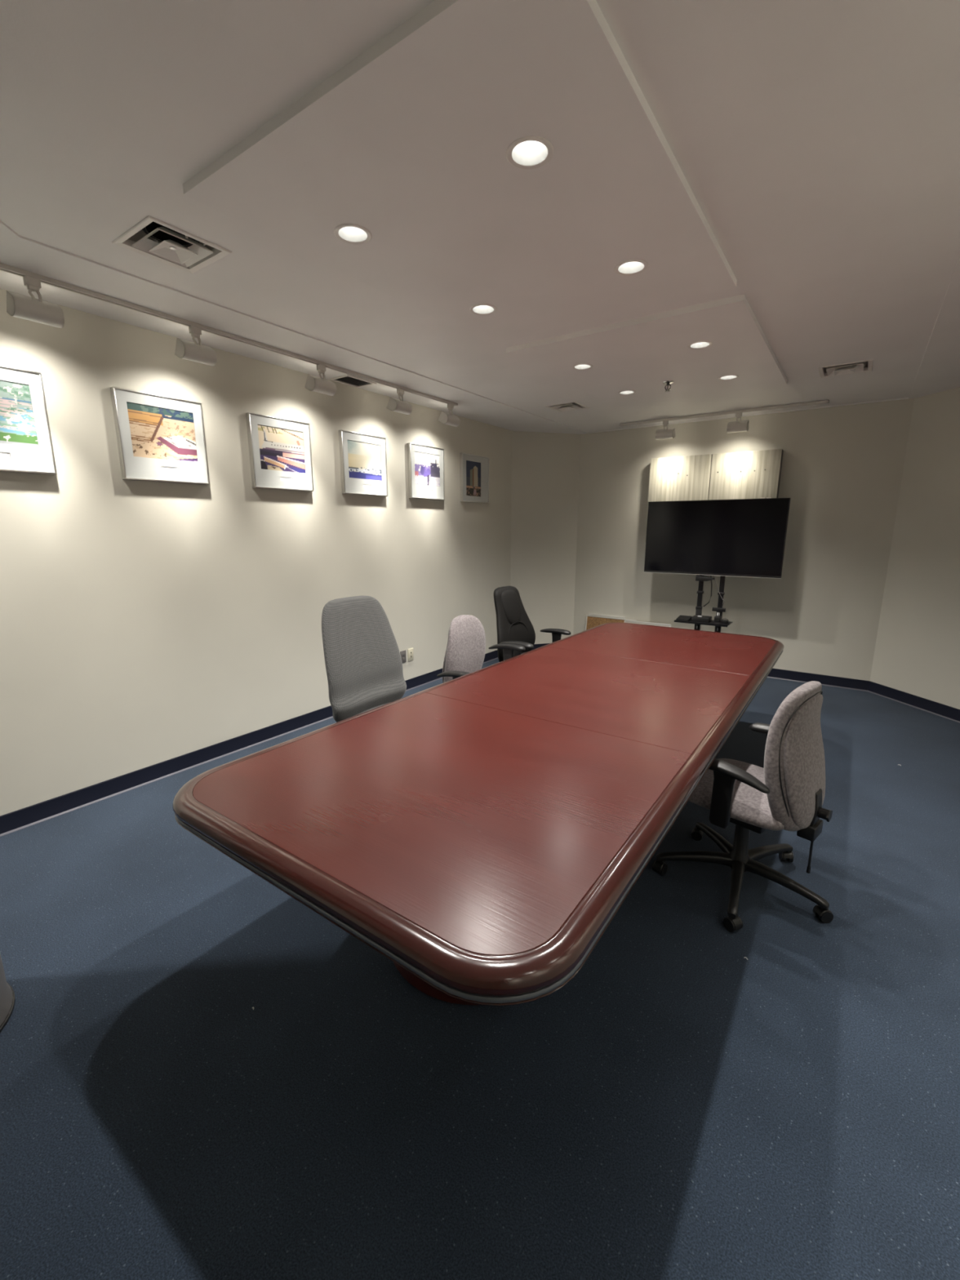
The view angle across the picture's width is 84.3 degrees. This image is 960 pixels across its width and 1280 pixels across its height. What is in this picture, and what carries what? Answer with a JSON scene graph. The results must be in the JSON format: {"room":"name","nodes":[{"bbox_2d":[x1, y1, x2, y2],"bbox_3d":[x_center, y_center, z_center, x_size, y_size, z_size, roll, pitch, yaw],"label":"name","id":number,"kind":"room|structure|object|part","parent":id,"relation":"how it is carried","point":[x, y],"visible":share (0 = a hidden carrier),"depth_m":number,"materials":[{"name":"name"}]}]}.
{"room":"conference room","nodes":[
{"label":"conference room","id":0,"kind":"room"},
{"bbox_2d":[0,288,512,815],"bbox_3d":[-1.690,-0.557,3.445,0.120,2.665,6.950,8,14,34],"label":"wall","id":1,"kind":"structure","parent":0,"point":[144,624],"depth_m":3.26,"materials":[{"name":"paint"}]},
{"bbox_2d":[0,364,57,475],"bbox_3d":[-2.247,-1.012,2.405,0.033,0.466,0.468,8,14,34],"label":"framed picture","id":2,"kind":"object","parent":1,"relation":"attached to","point":[26,446],"visible":1,"depth_m":2.51,"materials":[{"name":"white paper"}]},
{"bbox_2d":[0,380,38,447],"bbox_3d":[-2.240,-1.042,2.398,0.001,0.286,0.359,8,14,34],"label":"photograph","id":3,"kind":"object","parent":2,"relation":"attached to","point":[17,424],"depth_m":2.49},
{"bbox_2d":[110,386,209,484],"bbox_3d":[-1.803,-1.142,3.020,0.033,0.466,0.468,8,14,34],"label":"framed picture","id":4,"kind":"object","parent":1,"relation":"attached to","point":[160,438],"visible":1,"depth_m":3.00,"materials":[{"name":"white paper"}]},
{"bbox_2d":[126,401,197,462],"bbox_3d":[-1.797,-1.172,3.014,0.001,0.286,0.359,8,14,34],"label":"photograph","id":5,"kind":"object","parent":4,"relation":"attached to","point":[156,433],"depth_m":3.01},
{"bbox_2d":[0,649,497,836],"bbox_3d":[-1.634,0.706,3.672,0.017,0.100,6.950,8,14,34],"label":"baseboard","id":6,"kind":"structure","parent":1,"relation":"attached to","point":[23,818],"depth_m":3.24,"materials":[{"name":"black plastic"}]},
{"bbox_2d":[245,412,313,491],"bbox_3d":[-1.359,-1.272,3.636,0.033,0.466,0.468,8,14,34],"label":"framed picture","id":7,"kind":"object","parent":1,"relation":"attached to","point":[280,449],"visible":1,"depth_m":3.61,"materials":[{"name":"white paper"}]},
{"bbox_2d":[257,424,305,473],"bbox_3d":[-1.353,-1.302,3.630,0.001,0.286,0.359,8,14,34],"label":"photograph","id":8,"kind":"object","parent":7,"relation":"attached to","point":[280,449],"depth_m":3.62},
{"bbox_2d":[338,429,387,496],"bbox_3d":[-0.924,-1.400,4.240,0.033,0.466,0.468,8,14,34],"label":"framed picture","id":9,"kind":"object","parent":1,"relation":"attached to","point":[363,460],"visible":1,"depth_m":4.22,"materials":[{"name":"white paper"}]},
{"bbox_2d":[347,440,382,480],"bbox_3d":[-0.918,-1.429,4.233,0.001,0.286,0.359,8,14,34],"label":"photograph","id":10,"kind":"object","parent":9,"relation":"attached to","point":[364,459],"depth_m":4.23},
{"bbox_2d":[400,649,406,662],"bbox_3d":[-0.709,0.155,4.902,0.010,0.116,0.072,8,14,34],"label":"wall socket","id":11,"kind":"object","parent":1,"relation":"attached to","point":[402,653],"visible":0.93,"depth_m":4.90,"materials":[{"name":"grey plastic"}]},
{"bbox_2d":[407,648,413,661],"bbox_3d":[-0.651,0.138,4.982,0.010,0.116,0.072,8,14,34],"label":"wall socket","id":12,"kind":"object","parent":1,"relation":"attached to","point":[410,651],"visible":1,"depth_m":4.97,"materials":[{"name":"beige plastic"}]},
{"bbox_2d":[407,442,444,500],"bbox_3d":[-0.486,-1.528,4.847,0.033,0.466,0.468,8,14,34],"label":"framed picture","id":13,"kind":"object","parent":1,"relation":"attached to","point":[425,463],"visible":1,"depth_m":4.82,"materials":[{"name":"white paper"}]},
{"bbox_2d":[414,451,439,486],"bbox_3d":[-0.480,-1.558,4.841,0.001,0.286,0.359,8,14,34],"label":"photograph","id":14,"kind":"object","parent":13,"relation":"attached to","point":[427,466],"depth_m":4.84},
{"bbox_2d":[459,452,488,502],"bbox_3d":[-0.051,-1.656,5.451,0.033,0.466,0.468,8,14,34],"label":"framed picture","id":15,"kind":"object","parent":1,"relation":"attached to","point":[473,468],"visible":1,"depth_m":5.43,"materials":[{"name":"paper"}]},
{"bbox_2d":[466,460,480,496],"bbox_3d":[-0.067,-1.647,5.421,0.001,0.346,0.263,8,14,34],"label":"photograph","id":16,"kind":"object","parent":15,"relation":"attached to","point":[473,468],"depth_m":5.42},
{"bbox_2d":[0,658,959,1279],"bbox_3d":[0.295,0.954,2.740,4.280,0.001,7.600,8,14,34],"label":"floor","id":17,"kind":"structure","parent":0,"point":[685,1106],"depth_m":1.49,"materials":[{"name":"blue carpet"}]},
{"bbox_2d":[0,953,15,1032],"bbox_3d":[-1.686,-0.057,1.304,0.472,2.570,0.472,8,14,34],"label":"chair","id":18,"kind":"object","parent":17,"relation":"on","point":[7,999],"depth_m":1.66,"materials":[{"name":"black plastic"}]},
{"bbox_2d":[321,595,406,722],"bbox_3d":[-0.498,0.340,2.943,0.660,1.117,0.677,8,14,34],"label":"chair","id":19,"kind":"object","parent":17,"relation":"on","point":[363,663],"visible":0.48,"depth_m":2.96,"materials":[{"name":"grey fabric"}]},
{"bbox_3d":[-0.472,0.454,2.937,0.525,0.096,0.522,8,15,34],"label":"seat","id":20,"kind":"part","parent":19,"relation":"part of","materials":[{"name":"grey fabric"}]},
{"bbox_2d":[172,622,784,1006],"bbox_3d":[0.610,0.571,2.842,1.376,0.705,3.776,8,14,34],"label":"conference table","id":21,"kind":"object","parent":17,"relation":"on","point":[481,832],"visible":1,"depth_m":1.58,"materials":[{"name":"brown wood"}]},
{"bbox_2d":[436,614,525,683],"bbox_3d":[0.023,0.298,3.629,0.676,0.914,0.702,8,14,32],"label":"office chair","id":22,"kind":"object","parent":17,"relation":"on","point":[465,651],"visible":0.39,"depth_m":3.60,"materials":[{"name":"grey fabric"}]},
{"bbox_3d":[-0.148,0.109,3.698,0.098,0.487,0.386,8,14,32],"label":"panel","id":23,"kind":"part","parent":22,"relation":"part of","materials":[{"name":"plastic"}]},
{"bbox_3d":[-0.148,0.224,3.343,0.300,0.061,0.073,8,14,32],"label":"armrest","id":24,"kind":"part","parent":22,"relation":"part of","materials":[{"name":"black plastic"}]},
{"bbox_3d":[-0.126,0.096,3.680,0.141,0.540,0.452,8,14,32],"label":"backrest","id":25,"kind":"part","parent":22,"relation":"part of","materials":[{"name":"fabric"}]},
{"bbox_3d":[0.192,0.053,3.837,0.300,0.061,0.073,8,14,32],"label":"armrest","id":26,"kind":"part","parent":22,"relation":"part of","materials":[{"name":"black plastic"}]},
{"bbox_3d":[0.204,0.165,3.853,0.090,0.225,0.026,8,14,32],"label":"post","id":27,"kind":"part","parent":22,"relation":"part of","materials":[{"name":"black plastic"}]},
{"bbox_2d":[493,586,570,662],"bbox_3d":[0.436,0.113,4.212,0.659,1.035,0.693,8,14,34],"label":"chair","id":28,"kind":"object","parent":17,"relation":"on","point":[513,624],"visible":0.47,"depth_m":4.22,"materials":[{"name":"black leather"}]},
{"bbox_2d":[501,589,521,625],"bbox_3d":[0.244,-0.264,4.271,0.126,0.280,0.257,8,15,34],"label":"cushion","id":29,"kind":"object","parent":28,"relation":"on","point":[511,605],"depth_m":4.23,"materials":[{"name":"black leather"}]},
{"bbox_3d":[0.247,-0.134,4.296,0.182,0.586,0.556,8,15,34],"label":"backrest","id":30,"kind":"part","parent":28,"relation":"part of","materials":[{"name":"black leather"}]},
{"bbox_3d":[0.270,0.030,3.927,0.280,0.042,0.073,8,15,34],"label":"armrest","id":31,"kind":"part","parent":28,"relation":"part of","materials":[{"name":"black plastic"}]},
{"bbox_3d":[0.282,0.150,3.943,0.090,0.225,0.026,8,15,34],"label":"post","id":32,"kind":"part","parent":28,"relation":"part of","materials":[{"name":"black plastic"}]},
{"bbox_3d":[0.627,-0.075,4.422,0.280,0.042,0.073,8,15,34],"label":"armrest","id":33,"kind":"part","parent":28,"relation":"part of","materials":[{"name":"black plastic"}]},
{"bbox_3d":[0.639,0.046,4.439,0.090,0.225,0.026,8,15,34],"label":"post","id":34,"kind":"part","parent":28,"relation":"part of","materials":[{"name":"black plastic"}]},
{"bbox_2d":[588,613,625,618],"bbox_3d":[1.505,-0.057,6.373,0.460,0.480,0.074,8,14,34],"label":"board","id":35,"kind":"object","parent":17,"relation":"on","point":[596,615],"visible":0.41,"depth_m":6.34,"materials":[{"name":"grey"}]},
{"bbox_2d":[585,614,636,630],"bbox_3d":[1.539,-0.037,6.320,0.620,0.464,0.072,8,14,34],"label":"cork board","id":36,"kind":"object","parent":17,"relation":"on","point":[592,621],"visible":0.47,"depth_m":6.38,"materials":[{"name":"brown wood"}]},
{"bbox_2d":[624,619,671,626],"bbox_3d":[1.882,0.025,6.041,0.530,0.457,0.072,8,14,34],"label":"board","id":37,"kind":"object","parent":17,"relation":"on","point":[625,620],"visible":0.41,"depth_m":6.01,"materials":[{"name":"grey"}]},
{"bbox_2d":[674,574,732,632],"bbox_3d":[2.271,-0.402,5.238,0.600,1.620,0.630,8,14,34],"label":"tv stand","id":38,"kind":"object","parent":17,"relation":"on","point":[699,607],"visible":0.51,"depth_m":5.19,"materials":[{"name":"black metal"}]},
{"bbox_2d":[675,615,691,621],"bbox_3d":[2.026,-0.216,5.263,0.115,0.034,0.135,8,14,34],"label":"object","id":39,"kind":"object","parent":38,"relation":"on","point":[683,618],"visible":0.93,"depth_m":5.24,"materials":[{"name":"black plastic"}]},
{"bbox_3d":[2.201,-0.445,5.298,0.058,1.560,0.042,8,15,34],"label":"post","id":40,"kind":"part","parent":38,"relation":"part of","materials":[{"name":"black metal"}]},
{"bbox_2d":[691,614,711,622],"bbox_3d":[2.176,-0.209,5.203,0.160,0.046,0.140,8,14,34],"label":"media box","id":41,"kind":"object","parent":38,"relation":"on","point":[697,618],"visible":1,"depth_m":5.16,"materials":[{"name":"black plastic"}]},
{"bbox_2d":[674,619,732,626],"bbox_3d":[2.197,-0.177,5.214,0.490,0.021,0.270,8,15,34],"label":"shelf","id":42,"kind":"object","parent":38,"relation":"attached to","point":[713,623],"depth_m":5.11,"materials":[{"name":"black metal"}]},
{"bbox_2d":[694,576,712,629],"bbox_3d":[2.212,-0.163,5.293,0.144,0.952,0.035,0,12,-2],"label":"cable","id":43,"kind":"object","parent":38,"relation":"attached to","point":[710,576],"visible":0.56,"depth_m":5.22,"materials":[{"name":"black plastic"}]},
{"bbox_2d":[644,497,791,578],"bbox_3d":[2.231,-0.981,5.101,1.250,0.725,0.069,8,14,34],"label":"television","id":44,"kind":"object","parent":38,"relation":"attached to","point":[740,537],"visible":1,"depth_m":5.04,"materials":[{"name":"black glass"}]},
{"bbox_2d":[695,574,714,581],"bbox_3d":[2.203,-0.603,5.186,0.160,0.055,0.080,8,14,34],"label":"bar","id":45,"kind":"object","parent":44,"relation":"hanging from","point":[698,578],"visible":1,"depth_m":5.17,"materials":[{"name":"black plastic"}]},
{"bbox_3d":[2.233,-0.984,5.104,1.250,0.705,0.061,8,15,34],"label":"casing","id":46,"kind":"part","parent":44,"relation":"part of","materials":[{"name":"black plastic"}]},
{"bbox_2d":[714,612,721,622],"bbox_3d":[2.326,-0.225,5.181,0.055,0.086,0.062,8,14,34],"label":"power adapter","id":47,"kind":"object","parent":38,"relation":"on","point":[717,618],"visible":0.98,"depth_m":5.17,"materials":[{"name":"black plastic"}]},
{"bbox_3d":[2.359,-0.422,5.189,0.058,1.560,0.042,8,15,34],"label":"post","id":48,"kind":"part","parent":38,"relation":"part of","materials":[{"name":"black metal"}]},
{"bbox_2d":[720,618,728,623],"bbox_3d":[2.354,-0.186,5.093,0.066,0.045,0.066,8,14,34],"label":"speaker","id":49,"kind":"object","parent":38,"relation":"on","point":[723,621],"visible":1,"depth_m":5.07},
{"bbox_2d":[652,680,833,932],"bbox_3d":[1.140,0.594,2.191,0.677,0.929,0.654,-10,16,-41],"label":"office chair","id":50,"kind":"object","parent":17,"relation":"on","point":[788,793],"visible":0.94,"depth_m":2.01,"materials":[{"name":"grey fabric"}]},
{"bbox_3d":[0.937,0.952,2.321,0.308,0.066,0.052,2,12,11],"label":"leg","id":51,"kind":"part","parent":50,"relation":"part of","materials":[{"name":"black plastic"}]},
{"bbox_3d":[1.095,0.922,2.465,0.052,0.066,0.308,-1,12,-7],"label":"leg","id":52,"kind":"part","parent":50,"relation":"part of","materials":[{"name":"black plastic"}]},
{"bbox_3d":[0.924,0.603,2.018,0.026,0.225,0.090,-10,16,-41],"label":"post","id":53,"kind":"part","parent":50,"relation":"part of","materials":[{"name":"black plastic"}]},
{"bbox_3d":[1.104,0.629,2.232,0.505,0.086,0.470,-10,16,-41],"label":"seat","id":54,"kind":"part","parent":50,"relation":"part of","materials":[{"name":"fabric"}]},
{"bbox_3d":[1.027,0.993,2.129,0.052,0.066,0.308,7,14,29],"label":"leg","id":55,"kind":"part","parent":50,"relation":"part of","materials":[{"name":"black plastic"}]},
{"bbox_3d":[0.934,0.496,1.984,0.073,0.061,0.285,-10,16,-41],"label":"armrest","id":56,"kind":"part","parent":50,"relation":"part of","materials":[{"name":"black plastic"}]},
{"bbox_3d":[1.337,0.421,2.336,0.073,0.061,0.285,-10,16,-41],"label":"armrest","id":57,"kind":"part","parent":50,"relation":"part of","materials":[{"name":"black plastic"}]},
{"bbox_3d":[1.284,0.944,2.362,0.308,0.066,0.052,-5,13,-24],"label":"leg","id":58,"kind":"part","parent":50,"relation":"part of","materials":[{"name":"black plastic"}]},
{"bbox_3d":[1.240,0.988,2.153,0.052,0.066,0.309,-10,16,-41],"label":"leg","id":59,"kind":"part","parent":50,"relation":"part of","materials":[{"name":"black plastic"}]},
{"bbox_3d":[1.239,0.436,2.037,0.452,0.555,0.142,-10,16,-41],"label":"backrest","id":60,"kind":"part","parent":50,"relation":"part of","materials":[{"name":"fabric"}]},
{"bbox_3d":[1.257,0.457,2.021,0.386,0.501,0.099,-10,16,-41],"label":"panel","id":61,"kind":"part","parent":50,"relation":"part of","materials":[{"name":"fabric"}]},
{"bbox_3d":[1.271,0.824,2.036,0.012,0.155,0.012,-4,13,-19],"label":"hanging lever","id":62,"kind":"part","parent":50,"relation":"part of","materials":[{"name":"black plastic"}]},
{"bbox_3d":[1.305,0.660,2.005,0.044,0.046,0.035,-10,16,-41],"label":"knob","id":63,"kind":"part","parent":50,"relation":"part of","materials":[{"name":"black plastic"}]},
{"bbox_2d":[0,0,959,434],"bbox_3d":[0.295,-1.549,2.211,4.280,0.029,7.600,8,14,34],"label":"ceiling","id":64,"kind":"structure","parent":0,"point":[784,175],"depth_m":1.66,"materials":[{"name":"paint"}]},
{"bbox_2d":[111,215,231,273],"bbox_3d":[-1.197,-1.575,2.056,0.306,0.132,0.306,8,14,34],"label":"ceiling vent","id":65,"kind":"object","parent":64,"relation":"in","point":[152,237],"visible":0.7,"depth_m":2.08,"materials":[{"name":"white metal"}]},
{"bbox_3d":[-1.197,-1.528,2.066,0.126,0.036,0.126,8,15,34],"label":"plate","id":66,"kind":"part","parent":65,"relation":"part of","materials":[{"name":"white metal"}]},
{"bbox_2d":[0,262,457,406],"bbox_3d":[-1.564,-1.663,2.764,0.036,0.019,4.704,8,14,34],"label":"track","id":67,"kind":"object","parent":64,"relation":"attached to","point":[8,268],"visible":0.98,"depth_m":2.79,"materials":[{"name":"white metal"}]},
{"bbox_2d":[6,275,64,328],"bbox_3d":[-1.934,-1.468,2.297,0.109,0.171,0.172,8,14,34],"label":"track light","id":68,"kind":"object","parent":67,"relation":"attached to","point":[32,308],"visible":1,"depth_m":2.27,"materials":[{"name":"white metal"}]},
{"bbox_2d":[174,325,217,366],"bbox_3d":[-1.533,-1.586,2.853,0.109,0.171,0.172,8,14,34],"label":"track light","id":69,"kind":"object","parent":67,"relation":"attached to","point":[193,351],"visible":1,"depth_m":2.82,"materials":[{"name":"white metal"}]},
{"bbox_2d":[305,364,336,395],"bbox_3d":[-1.058,-1.725,3.512,0.109,0.171,0.172,8,14,34],"label":"track light","id":70,"kind":"object","parent":67,"relation":"attached to","point":[320,384],"visible":1,"depth_m":3.48,"materials":[{"name":"white metal"}]},
{"bbox_2d":[386,388,412,414],"bbox_3d":[-0.626,-1.852,4.112,0.109,0.171,0.172,8,14,34],"label":"track light","id":71,"kind":"object","parent":67,"relation":"attached to","point":[396,405],"visible":1,"depth_m":4.07,"materials":[{"name":"white metal"}]},
{"bbox_2d":[438,403,460,426],"bbox_3d":[-0.268,-1.956,4.608,0.109,0.171,0.172,8,14,34],"label":"track light","id":72,"kind":"object","parent":67,"relation":"attached to","point":[449,419],"visible":1,"depth_m":4.57,"materials":[{"name":"white metal"}]},
{"bbox_2d":[328,374,376,387],"bbox_3d":[-0.941,-1.932,3.922,0.200,0.040,0.280,8,14,34],"label":"ceiling vent","id":73,"kind":"object","parent":64,"relation":"in","point":[346,378],"visible":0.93,"depth_m":3.93,"materials":[{"name":"white metal"}]},
{"bbox_2d":[333,223,372,244],"bbox_3d":[-0.462,-1.521,1.915,0.136,0.104,0.136,8,14,34],"label":"recessed light","id":74,"kind":"object","parent":64,"relation":"in","point":[351,233],"visible":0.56,"depth_m":1.96,"materials":[{"name":"white metal"}]},
{"bbox_3d":[0.094,-1.508,2.018,1.318,0.029,1.745,8,15,34],"label":"dropped panel","id":75,"kind":"part","parent":64,"relation":"part of","materials":[{"name":"paint"}]},
{"bbox_2d":[469,303,497,315],"bbox_3d":[0.016,-1.661,2.577,0.136,0.104,0.136,8,14,34],"label":"recessed light","id":76,"kind":"object","parent":64,"relation":"in","point":[479,308],"visible":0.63,"depth_m":2.62,"materials":[{"name":"white metal"}]},
{"bbox_2d":[506,135,553,169],"bbox_3d":[0.142,-1.433,1.499,0.136,0.104,0.136,8,14,34],"label":"recessed light","id":77,"kind":"object","parent":64,"relation":"in","point":[526,153],"visible":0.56,"depth_m":1.54,"materials":[{"name":"white metal"}]},
{"bbox_2d":[543,401,589,412],"bbox_3d":[0.786,-2.151,4.782,0.306,0.132,0.306,8,14,34],"label":"ceiling vent","id":78,"kind":"object","parent":64,"relation":"in","point":[572,406],"visible":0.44,"depth_m":4.80,"materials":[{"name":"white metal"}]},
{"bbox_3d":[0.786,-2.104,4.792,0.126,0.036,0.126,8,15,34],"label":"plate","id":79,"kind":"part","parent":78,"relation":"part of","materials":[{"name":"white metal"}]},
{"bbox_2d":[572,363,592,369],"bbox_3d":[0.678,-1.855,3.496,0.136,0.104,0.136,8,14,34],"label":"recessed light","id":80,"kind":"object","parent":64,"relation":"in","point":[584,366],"visible":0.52,"depth_m":3.54,"materials":[{"name":"white metal"}]},
{"bbox_2d":[617,390,635,395],"bbox_3d":[1.157,-1.995,4.160,0.136,0.104,0.136,8,14,34],"label":"recessed light","id":81,"kind":"object","parent":64,"relation":"in","point":[624,392],"visible":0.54,"depth_m":4.21,"materials":[{"name":"white metal"}]},
{"bbox_2d":[613,259,648,275],"bbox_3d":[0.619,-1.573,2.161,0.136,0.104,0.136,8,14,34],"label":"recessed light","id":82,"kind":"object","parent":64,"relation":"in","point":[630,267],"visible":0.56,"depth_m":2.20,"materials":[{"name":"white metal"}]},
{"bbox_3d":[1.218,-1.838,3.577,1.318,0.029,1.805,8,15,34],"label":"dropped panel","id":83,"kind":"part","parent":64,"relation":"part of","materials":[{"name":"paint"}]},
{"bbox_2d":[662,380,674,391],"bbox_3d":[1.376,-1.856,3.881,0.080,0.062,0.080,8,14,34],"label":"sprinkler","id":84,"kind":"object","parent":64,"relation":"attached to","point":[668,382],"visible":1,"depth_m":3.87,"materials":[{"name":"silver metal"}]},
{"bbox_2d":[687,341,712,349],"bbox_3d":[1.282,-1.767,3.080,0.136,0.104,0.136,8,14,34],"label":"recessed light","id":85,"kind":"object","parent":64,"relation":"in","point":[699,344],"visible":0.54,"depth_m":3.12,"materials":[{"name":"white metal"}]},
{"bbox_2d":[619,400,829,426],"bbox_3d":[2.224,-2.144,5.041,1.844,0.019,0.036,8,14,34],"label":"track","id":86,"kind":"object","parent":64,"relation":"attached to","point":[825,401],"visible":1,"depth_m":4.95,"materials":[{"name":"white metal"}]},
{"bbox_2d":[654,420,675,439],"bbox_3d":[1.866,-2.108,5.327,0.172,0.171,0.109,8,14,34],"label":"track light","id":87,"kind":"object","parent":86,"relation":"attached to","point":[663,433],"visible":1,"depth_m":5.29,"materials":[{"name":"white metal"}]},
{"bbox_2d":[726,412,749,433],"bbox_3d":[2.413,-2.029,4.949,0.172,0.171,0.109,8,14,34],"label":"track light","id":88,"kind":"object","parent":86,"relation":"attached to","point":[736,426],"visible":1,"depth_m":4.92,"materials":[{"name":"white metal"}]},
{"bbox_2d":[718,374,738,380],"bbox_3d":[1.760,-1.907,3.744,0.136,0.104,0.136,8,14,34],"label":"recessed light","id":89,"kind":"object","parent":64,"relation":"in","point":[727,377],"visible":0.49,"depth_m":3.79,"materials":[{"name":"white metal"}]},
{"bbox_2d":[817,359,872,377],"bbox_3d":[2.513,-1.909,3.638,0.306,0.132,0.306,8,14,34],"label":"ceiling vent","id":90,"kind":"object","parent":64,"relation":"in","point":[865,366],"visible":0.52,"depth_m":3.66,"materials":[{"name":"white metal"}]},
{"bbox_3d":[2.513,-1.863,3.648,0.126,0.036,0.126,8,15,34],"label":"plate","id":91,"kind":"part","parent":90,"relation":"part of","materials":[{"name":"white metal"}]},
{"bbox_2d":[510,431,580,644],"bbox_3d":[0.750,-1.172,6.357,0.839,2.665,0.120,-3,12,-15],"label":"wall","id":92,"kind":"structure","parent":0,"point":[545,466],"depth_m":6.26,"materials":[{"name":"paint"}]},
{"bbox_2d":[531,643,549,649],"bbox_3d":[0.768,0.096,6.558,0.839,0.100,0.017,-3,12,-15],"label":"baseboard","id":93,"kind":"structure","parent":92,"relation":"attached to","point":[535,646],"depth_m":6.54,"materials":[{"name":"black plastic"}]},
{"bbox_2d":[573,398,914,680],"bbox_3d":[2.442,-1.013,5.605,3.030,2.665,0.120,8,14,34],"label":"wall","id":94,"kind":"structure","parent":0,"point":[842,467],"depth_m":5.13,"materials":[{"name":"paint"}]},
{"bbox_2d":[645,448,783,538],"bbox_3d":[2.350,-1.437,5.428,1.227,0.878,0.123,8,14,34],"label":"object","id":95,"kind":"object","parent":94,"relation":"attached to","point":[754,474],"visible":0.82,"depth_m":5.30,"materials":[{"name":"grey wood"}]},
{"bbox_3d":[2.069,-1.466,5.563,0.610,0.878,0.017,8,15,34],"label":"door","id":96,"kind":"part","parent":95,"relation":"part of","materials":[{"name":"laminate"}]},
{"bbox_3d":[2.574,-1.392,5.215,0.610,0.878,0.017,8,15,34],"label":"door","id":97,"kind":"part","parent":95,"relation":"part of","materials":[{"name":"laminate"}]},
{"bbox_2d":[766,667,869,691],"bbox_3d":[2.403,0.253,5.815,3.030,0.100,0.017,8,14,34],"label":"baseboard","id":98,"kind":"structure","parent":94,"relation":"attached to","point":[825,680],"depth_m":5.17,"materials":[{"name":"black plastic"}]},
{"bbox_2d":[870,386,959,709],"bbox_3d":[3.792,-0.721,4.222,0.120,2.665,1.018,-2,12,-10],"label":"wall","id":99,"kind":"structure","parent":0,"point":[917,651],"depth_m":4.39,"materials":[{"name":"paint"}]},
{"bbox_2d":[867,680,959,723],"bbox_3d":[3.724,0.536,4.475,0.017,0.100,1.018,-2,12,-10],"label":"baseboard","id":100,"kind":"structure","parent":99,"relation":"attached to","point":[953,713],"depth_m":4.52,"materials":[{"name":"black plastic"}]}
]}

